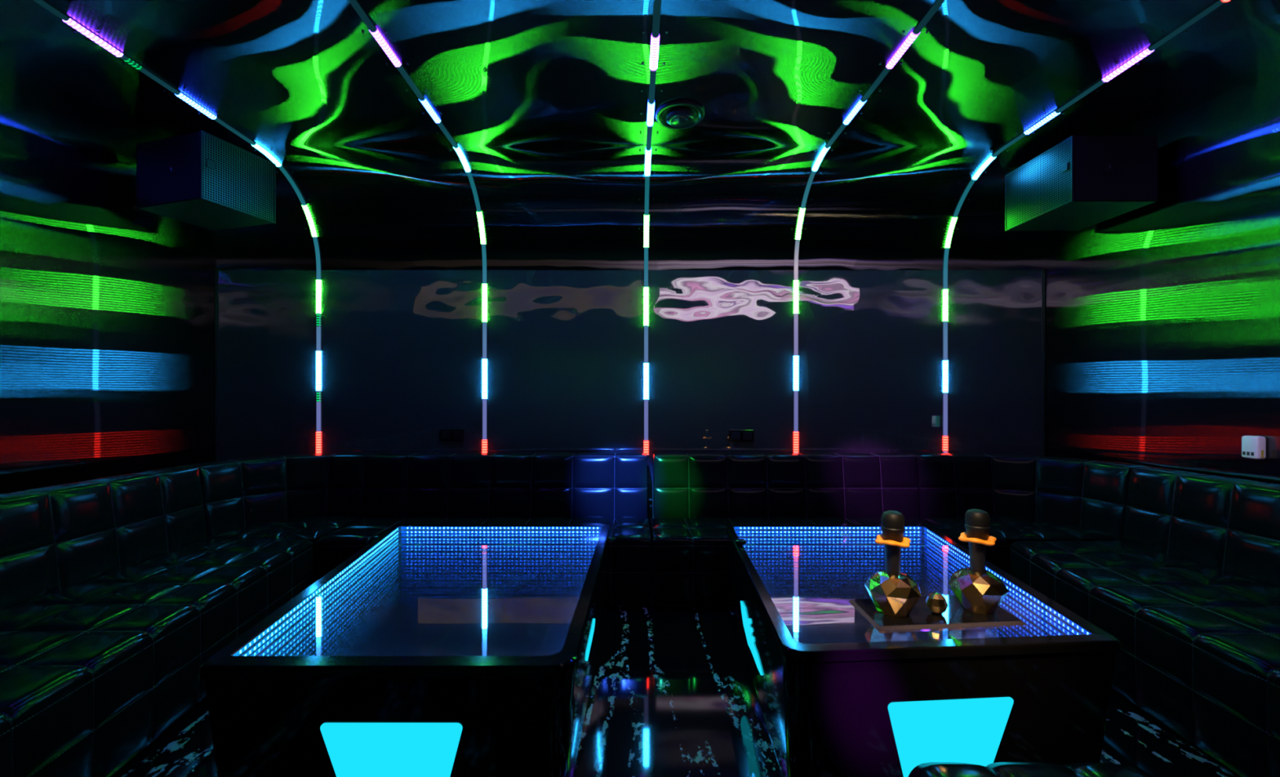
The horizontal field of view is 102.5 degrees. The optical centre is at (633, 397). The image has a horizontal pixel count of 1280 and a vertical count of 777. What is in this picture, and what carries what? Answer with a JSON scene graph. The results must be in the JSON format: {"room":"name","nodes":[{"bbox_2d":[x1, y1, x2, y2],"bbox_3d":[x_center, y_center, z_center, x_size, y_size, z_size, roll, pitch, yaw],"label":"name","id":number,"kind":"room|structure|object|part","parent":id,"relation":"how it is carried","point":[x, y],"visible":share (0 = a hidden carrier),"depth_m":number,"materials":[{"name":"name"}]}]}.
{"room":"entertainment venue","nodes":[
{"label":"entertainment venue","id":0,"kind":"room"},
{"bbox_2d":[0,63,216,493],"bbox_3d":[-3.011,-0.180,1.260,0.004,2.960,5.541,0,0,-5],"label":"wall","id":1,"kind":"structure","parent":0,"point":[107,303],"depth_m":2.98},
{"bbox_2d":[214,268,216,461],"bbox_3d":[-3.245,0.150,3.990,0.004,2.300,0.010,0,0,0],"label":"trim","id":2,"kind":"structure","parent":1,"relation":"attached to","point":[215,268],"depth_m":3.99,"materials":[{"name":"black plastic"}]},
{"bbox_2d":[216,270,1043,536],"bbox_3d":[-0.020,0.155,4.000,6.600,2.290,0.008,0,0,0],"label":"wall","id":3,"kind":"structure","parent":0,"point":[402,350],"depth_m":4.00,"materials":[{"name":"black"}]},
{"bbox_2d":[33,0,320,453],"bbox_3d":[-2.450,-0.593,2.304,0.038,2.086,3.385,0,0,0],"label":"light strip","id":4,"kind":"object","parent":3,"relation":"attached to","point":[64,18],"visible":0.99,"depth_m":3.50,"materials":[{"name":"plastic"}]},
{"bbox_2d":[348,0,487,453],"bbox_3d":[-1.158,-0.593,2.304,0.038,2.086,3.385,0,0,0],"label":"light strip","id":5,"kind":"object","parent":3,"relation":"attached to","point":[356,6],"visible":0.98,"depth_m":3.69,"materials":[{"name":"plastic"}]},
{"bbox_2d":[439,429,464,440],"bbox_3d":[-1.410,0.295,3.988,0.190,0.090,0.017,0,0,0],"label":"wall outlet","id":6,"kind":"object","parent":3,"relation":"attached to","point":[444,434],"visible":1,"depth_m":3.98,"materials":[{"name":"black paint"}]},
{"bbox_2d":[441,431,449,439],"bbox_3d":[-1.455,0.295,3.982,0.068,0.060,0.004,0,0,0],"label":"socket","id":7,"kind":"object","parent":6,"relation":"attached to","point":[445,434],"depth_m":3.98,"materials":[{"name":"black plastic"}]},
{"bbox_2d":[453,431,462,439],"bbox_3d":[-1.365,0.295,3.982,0.068,0.060,0.004,0,0,0],"label":"socket","id":8,"kind":"object","parent":6,"relation":"attached to","point":[456,434],"depth_m":3.98,"materials":[{"name":"black plastic"}]},
{"bbox_2d":[644,0,661,455],"bbox_3d":[0.100,-0.593,2.304,0.038,2.086,3.385,0,0,0],"label":"light strip","id":9,"kind":"object","parent":3,"relation":"attached to","point":[655,40],"visible":0.99,"depth_m":3.71,"materials":[{"name":"plastic"}]},
{"bbox_2d":[728,430,753,441],"bbox_3d":[0.840,0.300,3.988,0.190,0.090,0.017,0,0,0],"label":"wall outlet","id":10,"kind":"object","parent":3,"relation":"attached to","point":[734,435],"visible":1,"depth_m":3.98,"materials":[{"name":"black paint"}]},
{"bbox_2d":[731,431,740,439],"bbox_3d":[0.795,0.300,3.982,0.068,0.060,0.004,0,0,0],"label":"socket","id":11,"kind":"object","parent":10,"relation":"attached to","point":[735,435],"depth_m":3.98,"materials":[{"name":"grey plastic"}]},
{"bbox_2d":[742,431,751,439],"bbox_3d":[0.885,0.300,3.982,0.068,0.060,0.004,0,0,0],"label":"socket","id":12,"kind":"object","parent":10,"relation":"attached to","point":[746,435],"depth_m":3.98,"materials":[{"name":"grey plastic"}]},
{"bbox_2d":[793,0,945,453],"bbox_3d":[1.267,-0.593,2.304,0.038,2.086,3.385,0,0,0],"label":"light strip","id":13,"kind":"object","parent":3,"relation":"attached to","point":[938,3],"visible":1,"depth_m":3.67,"materials":[{"name":"plastic"}]},
{"bbox_2d":[942,0,1229,453],"bbox_3d":[2.430,-0.593,2.304,0.038,2.086,3.385,0,0,0],"label":"light strip","id":14,"kind":"object","parent":3,"relation":"attached to","point":[1220,2],"visible":1,"depth_m":3.53,"materials":[{"name":"plastic"}]},
{"bbox_2d":[0,0,1279,270],"bbox_3d":[-0.020,-1.320,1.251,6.600,0.661,5.503,0,0,0],"label":"ceiling","id":15,"kind":"structure","parent":0,"point":[544,100],"depth_m":2.90,"materials":[{"name":"black"}]},
{"bbox_2d":[136,129,275,231],"bbox_3d":[-2.742,-1.370,3.315,0.668,0.400,0.598,0,0,0],"label":"wall speaker","id":16,"kind":"object","parent":15,"relation":"attached to","point":[202,179],"visible":1,"depth_m":3.15,"materials":[{"name":"black"}]},
{"bbox_2d":[200,129,275,223],"bbox_3d":[-2.479,-1.370,3.238,0.013,0.400,0.459,0,0,16],"label":"grille","id":17,"kind":"object","parent":16,"relation":"attached to","point":[235,180],"depth_m":3.22,"materials":[{"name":"black metal"}]},
{"bbox_2d":[72,31,1188,229],"bbox_3d":[-0.013,-1.460,2.892,4.997,0.357,2.073,0,0,0],"label":"trim","id":18,"kind":"structure","parent":15,"relation":"attached to","point":[74,32],"depth_m":2.74,"materials":[{"name":"black plastic"}]},
{"bbox_2d":[655,100,704,128],"bbox_3d":[0.270,-1.618,2.980,0.284,0.052,0.284,0,0,0],"label":"ceiling speaker","id":19,"kind":"object","parent":15,"relation":"attached to","point":[677,114],"visible":1,"depth_m":2.94,"materials":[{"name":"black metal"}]},
{"bbox_2d":[111,582,1240,776],"bbox_3d":[0.000,1.325,1.250,6.800,0.050,5.700,0,0,0],"label":"floor","id":20,"kind":"structure","parent":0,"point":[673,693],"depth_m":2.04,"materials":[{"name":"black stone"}]},
{"bbox_2d":[0,466,313,776],"bbox_3d":[-2.215,0.858,2.008,1.159,0.885,2.226,0,0,0],"label":"sofa section","id":21,"kind":"object","parent":20,"relation":"on","point":[115,593],"visible":0.94,"depth_m":2.14,"materials":[{"name":"black leather"}]},
{"bbox_3d":[-2.642,0.655,2.010,0.225,0.480,2.224,0,0,-2],"label":"backrest","id":22,"kind":"part","parent":21,"relation":"part of","materials":[{"name":"black leather"}]},
{"bbox_2d":[177,453,375,583],"bbox_3d":[-2.365,0.858,3.499,0.860,0.885,0.752,0,0,0],"label":"sofa section","id":23,"kind":"object","parent":20,"relation":"on","point":[310,497],"visible":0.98,"depth_m":3.48,"materials":[{"name":"black leather"}]},
{"bbox_3d":[-2.402,0.655,3.544,1.141,0.480,0.410,0,0,-40],"label":"backrest","id":24,"kind":"part","parent":23,"relation":"part of","materials":[{"name":"black leather"}]},
{"bbox_3d":[-2.275,0.852,3.405,0.650,0.032,0.550,0,0,0],"label":"seat","id":25,"kind":"part","parent":23,"relation":"part of","materials":[{"name":"black leather"}]},
{"bbox_2d":[200,524,609,776],"bbox_3d":[-0.766,1.024,2.223,1.262,0.552,1.595,0,0,0],"label":"table","id":26,"kind":"object","parent":20,"relation":"on","point":[430,651],"visible":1,"depth_m":1.48,"materials":[{"name":"black paint"}]},
{"bbox_3d":[-0.680,1.060,1.458,0.398,0.289,0.036,0,0,0],"label":"light panel","id":27,"kind":"part","parent":26,"relation":"part of","materials":[{"name":"blue plastic"}]},
{"bbox_3d":[-0.766,0.766,2.223,1.262,0.036,1.595,0,0,0],"label":"frame","id":28,"kind":"part","parent":26,"relation":"part of","materials":[{"name":"black paint"}]},
{"bbox_3d":[-0.769,0.752,2.235,1.182,0.001,1.500,0,0,0],"label":"glass","id":29,"kind":"part","parent":26,"relation":"part of","materials":[{"name":"glass"}]},
{"bbox_3d":[-0.169,0.945,2.005,0.014,0.040,0.304,0,0,1],"label":"light panel","id":30,"kind":"part","parent":26,"relation":"part of","materials":[{"name":"blue plastic"}]},
{"bbox_2d":[316,453,650,605],"bbox_3d":[-0.915,0.858,3.502,2.040,0.884,0.746,0,0,0],"label":"sofa section","id":31,"kind":"object","parent":20,"relation":"on","point":[611,489],"visible":0.69,"depth_m":3.67,"materials":[{"name":"black leather"}]},
{"bbox_3d":[-0.915,1.063,3.405,2.040,0.433,0.551,0,0,0],"label":"seat","id":32,"kind":"part","parent":31,"relation":"part of","materials":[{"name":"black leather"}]},
{"bbox_3d":[-0.915,0.655,3.763,2.030,0.479,0.224,0,0,0],"label":"backrest","id":33,"kind":"part","parent":31,"relation":"part of","materials":[{"name":"black leather"}]},
{"bbox_2d":[650,453,968,605],"bbox_3d":[1.086,0.858,3.502,1.928,0.885,0.745,0,0,0],"label":"sofa section","id":34,"kind":"object","parent":20,"relation":"on","point":[695,495],"visible":0.66,"depth_m":3.67,"materials":[{"name":"black leather"}]},
{"bbox_3d":[1.100,0.655,3.763,1.900,0.480,0.225,0,0,0],"label":"backrest","id":35,"kind":"part","parent":34,"relation":"part of","materials":[{"name":"black leather"}]},
{"bbox_3d":[1.086,1.064,3.405,1.928,0.432,0.550,0,0,0],"label":"seat","id":36,"kind":"part","parent":34,"relation":"part of","materials":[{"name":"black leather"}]},
{"bbox_2d":[726,524,1119,776],"bbox_3d":[1.085,1.024,2.262,1.272,0.552,1.515,0,0,0],"label":"table","id":37,"kind":"object","parent":20,"relation":"on","point":[839,695],"visible":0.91,"depth_m":1.58,"materials":[{"name":"black paint"}]},
{"bbox_2d":[735,538,746,545],"bbox_3d":[0.548,0.738,2.620,0.054,0.021,0.054,0,0,0],"label":"puck","id":38,"kind":"object","parent":37,"relation":"on","point":[739,541],"visible":1,"depth_m":2.60,"materials":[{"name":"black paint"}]},
{"bbox_3d":[0.514,1.038,2.246,0.019,0.151,0.532,0,0,4],"label":"light panel","id":39,"kind":"part","parent":37,"relation":"part of","materials":[{"name":"blue plastic"}]},
{"bbox_3d":[1.090,0.752,2.271,1.191,0.001,1.429,0,0,0],"label":"glass","id":40,"kind":"part","parent":37,"relation":"part of","materials":[{"name":"glass"}]},
{"bbox_3d":[1.085,0.766,2.262,1.272,0.036,1.515,0,0,0],"label":"frame","id":41,"kind":"part","parent":37,"relation":"part of","materials":[{"name":"black paint"}]},
{"bbox_2d":[848,595,1026,631],"bbox_3d":[1.054,0.746,1.795,0.555,0.010,0.249,0,0,-4],"label":"tray","id":42,"kind":"object","parent":37,"relation":"on","point":[920,617],"visible":0.71,"depth_m":1.72,"materials":[{"name":"black mirror"}]},
{"bbox_2d":[864,569,920,617],"bbox_3d":[0.897,0.674,1.773,0.177,0.134,0.175,0,0,0],"label":"holder","id":43,"kind":"object","parent":42,"relation":"on","point":[894,596],"visible":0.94,"depth_m":1.72,"materials":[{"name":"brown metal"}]},
{"bbox_2d":[875,511,911,575],"bbox_3d":[0.897,0.536,1.775,0.118,0.285,0.109,0,0,0],"label":"microphone","id":44,"kind":"object","parent":43,"relation":"in","point":[892,522],"visible":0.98,"depth_m":1.75,"materials":[{"name":"black plastic"}]},
{"bbox_2d":[880,511,904,528],"bbox_3d":[0.897,0.422,1.775,0.073,0.056,0.073,0,0,0],"label":"grille","id":45,"kind":"object","parent":44,"relation":"attached to","point":[889,519],"depth_m":1.75,"materials":[{"name":"black metal"}]},
{"bbox_3d":[0.897,0.592,1.775,0.052,0.175,0.052,0,0,0],"label":"handle","id":46,"kind":"part","parent":44,"relation":"part of","materials":[{"name":"black plastic"}]},
{"bbox_2d":[925,592,947,614],"bbox_3d":[1.040,0.706,1.760,0.068,0.070,0.065,0,0,0],"label":"ball","id":47,"kind":"object","parent":42,"relation":"on","point":[936,602],"visible":1,"depth_m":1.74,"materials":[{"name":"brown metal"}]},
{"bbox_2d":[948,567,1008,614],"bbox_3d":[1.207,0.674,1.802,0.177,0.134,0.176,0,0,0],"label":"holder","id":48,"kind":"object","parent":42,"relation":"on","point":[978,593],"visible":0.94,"depth_m":1.75,"materials":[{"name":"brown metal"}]},
{"bbox_2d":[958,509,996,573],"bbox_3d":[1.206,0.536,1.800,0.116,0.285,0.114,0,0,0],"label":"microphone","id":49,"kind":"object","parent":48,"relation":"in","point":[977,522],"visible":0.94,"depth_m":1.78,"materials":[{"name":"black plastic"}]},
{"bbox_2d":[964,509,990,527],"bbox_3d":[1.206,0.422,1.800,0.073,0.056,0.073,0,0,0],"label":"grille","id":50,"kind":"object","parent":49,"relation":"attached to","point":[973,517],"depth_m":1.78,"materials":[{"name":"black metal"}]},
{"bbox_3d":[1.206,0.592,1.800,0.052,0.175,0.052,0,0,0],"label":"handle","id":51,"kind":"part","parent":49,"relation":"part of","materials":[{"name":"black plastic"}]},
{"bbox_3d":[0.961,1.060,1.570,0.399,0.289,0.036,0,0,-4],"label":"light panel","id":52,"kind":"part","parent":37,"relation":"part of","materials":[{"name":"blue plastic"}]},
{"bbox_2d":[908,762,1151,776],"bbox_3d":[0.915,1.066,0.943,0.540,0.468,0.587,0,0,0],"label":"ottoman","id":53,"kind":"object","parent":20,"relation":"on","point":[930,769],"visible":1,"depth_m":1.16,"materials":[{"name":"black leather"}]},
{"bbox_2d":[907,453,1154,574],"bbox_3d":[2.605,0.858,3.490,1.151,0.884,0.794,0,0,0],"label":"sofa section","id":54,"kind":"object","parent":20,"relation":"on","point":[1024,498],"visible":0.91,"depth_m":3.50,"materials":[{"name":"black leather"}]},
{"bbox_3d":[2.173,1.064,3.405,0.234,0.432,0.550,0,0,0],"label":"seat","id":55,"kind":"part","parent":54,"relation":"part of","materials":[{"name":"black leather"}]},
{"bbox_3d":[2.632,0.852,3.410,0.675,0.032,0.540,0,0,0],"label":"seat","id":56,"kind":"part","parent":54,"relation":"part of","materials":[{"name":"black leather"}]},
{"bbox_2d":[1009,467,1279,776],"bbox_3d":[2.562,0.858,1.997,1.185,0.884,2.206,0,0,0],"label":"sofa section","id":57,"kind":"object","parent":20,"relation":"on","point":[1189,593],"visible":0.9,"depth_m":2.25,"materials":[{"name":"black leather"}]},
{"bbox_3d":[3.002,0.656,1.997,0.225,0.479,2.198,0,0,2],"label":"backrest","id":58,"kind":"part","parent":57,"relation":"part of","materials":[{"name":"black leather"}]},
{"bbox_2d":[1044,66,1279,540],"bbox_3d":[3.200,-0.180,1.260,0.003,2.960,5.520,0,0,0],"label":"wall","id":59,"kind":"structure","parent":0,"point":[1162,316],"depth_m":2.97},
{"bbox_2d":[1043,268,1044,456],"bbox_3d":[3.195,0.150,3.990,0.004,2.300,0.010,0,0,0],"label":"trim","id":60,"kind":"structure","parent":59,"relation":"attached to","point":[1043,268],"depth_m":3.99,"materials":[{"name":"black plastic"}]},
{"bbox_2d":[1004,135,1157,231],"bbox_3d":[2.872,-1.360,3.322,0.536,0.390,0.557,0,0,0],"label":"wall speaker","id":61,"kind":"object","parent":59,"relation":"attached to","point":[1079,183],"visible":1,"depth_m":3.08,"materials":[{"name":"black"}]},
{"bbox_2d":[1004,135,1074,231],"bbox_3d":[2.614,-1.360,3.325,0.013,0.390,0.550,0,0,0],"label":"grille","id":62,"kind":"object","parent":61,"relation":"attached to","point":[1043,185],"depth_m":3.28,"materials":[{"name":"black metal"}]},
{"bbox_2d":[1241,435,1266,459],"bbox_3d":[3.176,0.257,2.626,0.057,0.117,0.076,0,0,0],"label":"plug adapter","id":63,"kind":"object","parent":59,"relation":"attached to","point":[1252,446],"visible":1,"depth_m":2.60,"materials":[{"name":"white plastic"}]}
]}

